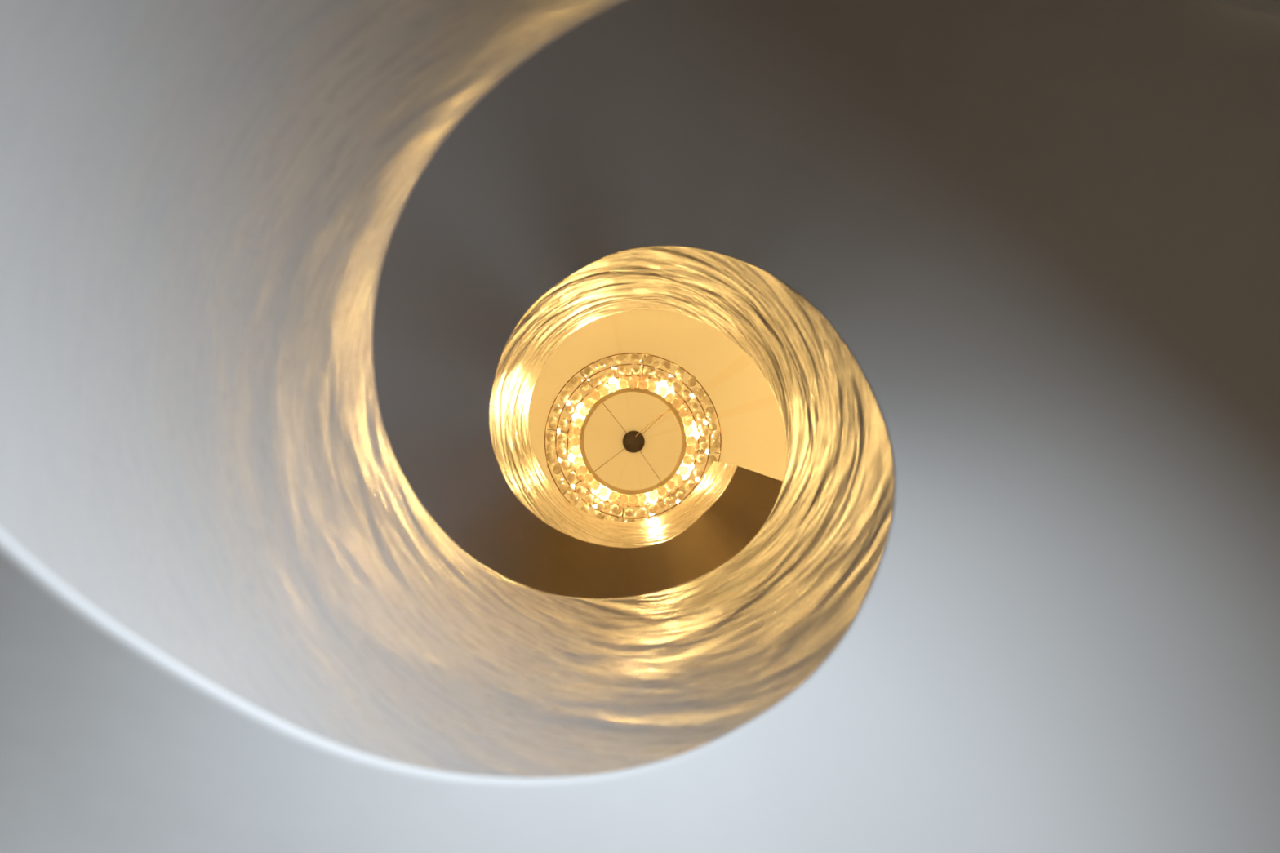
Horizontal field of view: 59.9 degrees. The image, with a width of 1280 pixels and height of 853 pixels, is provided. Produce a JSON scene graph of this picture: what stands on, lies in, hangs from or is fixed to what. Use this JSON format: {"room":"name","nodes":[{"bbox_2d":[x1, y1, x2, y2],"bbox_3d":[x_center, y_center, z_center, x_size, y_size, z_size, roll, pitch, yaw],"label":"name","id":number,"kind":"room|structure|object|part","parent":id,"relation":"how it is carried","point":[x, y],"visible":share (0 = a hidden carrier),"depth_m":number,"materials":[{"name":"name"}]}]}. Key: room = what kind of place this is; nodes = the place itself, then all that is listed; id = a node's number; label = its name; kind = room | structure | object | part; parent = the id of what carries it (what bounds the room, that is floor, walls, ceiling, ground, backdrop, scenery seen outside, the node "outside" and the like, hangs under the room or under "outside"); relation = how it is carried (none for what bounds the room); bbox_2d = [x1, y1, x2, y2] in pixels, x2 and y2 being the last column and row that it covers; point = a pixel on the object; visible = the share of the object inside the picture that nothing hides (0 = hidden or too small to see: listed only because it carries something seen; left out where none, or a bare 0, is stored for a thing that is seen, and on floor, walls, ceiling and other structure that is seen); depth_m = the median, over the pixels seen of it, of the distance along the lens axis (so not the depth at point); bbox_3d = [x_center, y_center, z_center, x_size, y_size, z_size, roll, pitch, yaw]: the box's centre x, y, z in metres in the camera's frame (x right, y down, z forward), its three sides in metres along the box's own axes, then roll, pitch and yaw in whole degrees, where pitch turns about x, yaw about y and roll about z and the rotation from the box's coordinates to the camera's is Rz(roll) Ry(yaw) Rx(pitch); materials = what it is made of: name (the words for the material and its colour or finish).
{"room":"spiral stairwell","nodes":[
{"label":"spiral stairwell","id":0,"kind":"room"},
{"bbox_2d":[528,309,786,522],"bbox_3d":[-0.055,0.071,7.910,3.820,0.100,3.820,0,-91,-1],"label":"ceiling","id":1,"kind":"structure","parent":0,"point":[753,430],"depth_m":7.87,"materials":[{"name":"paint"}]},
{"bbox_2d":[544,352,721,522],"bbox_3d":[-0.046,0.095,6.984,1.003,1.748,1.003,4,-91,0],"label":"chandelier","id":2,"kind":"object","parent":1,"relation":"hanging from","point":[633,442],"visible":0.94,"depth_m":6.20,"materials":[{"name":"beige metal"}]},
{"bbox_3d":[-0.325,-0.067,6.211,0.052,0.064,0.052,0,-91,-1],"label":"bulb","id":3,"kind":"part","parent":2,"relation":"part of","materials":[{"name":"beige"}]},
{"bbox_3d":[-0.040,0.084,6.333,0.692,0.008,0.692,0,-91,-1],"label":"bulb plate","id":4,"kind":"part","parent":2,"relation":"part of","materials":[{"name":"orange metal"}]},
{"bbox_3d":[0.067,-0.016,7.042,0.238,1.561,0.014,-37,-90,-1],"label":"power cord","id":5,"kind":"part","parent":2,"relation":"part of","materials":[{"name":"gold metal"}]},
{"bbox_2d":[1217,0,1279,16],"bbox_3d":[-0.028,0.024,5.105,3.820,5.510,3.818,0,-91,-1],"label":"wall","id":6,"kind":"structure","parent":0,"point":[1268,6],"depth_m":2.42,"materials":[{"name":"paint"}]},
{"bbox_3d":[0.024,-0.067,-0.399,3.820,0.100,3.820,0,-91,-1],"label":"floor","id":7,"kind":"structure","parent":0,"visible":0},
{"bbox_2d":[0,0,1279,852],"bbox_3d":[-0.007,-0.013,2.859,3.512,6.439,3.512,-26,-91,-1],"label":"spiral staircase","id":8,"kind":"structure","parent":7,"relation":"on","point":[290,561],"depth_m":1.77,"materials":[{"name":"paint"}]},
{"bbox_3d":[-0.007,-0.013,2.864,1.140,6.430,1.140,0,-91,-1],"label":"balustrade","id":9,"kind":"part","parent":8,"relation":"part of","materials":[{"name":"paint"}]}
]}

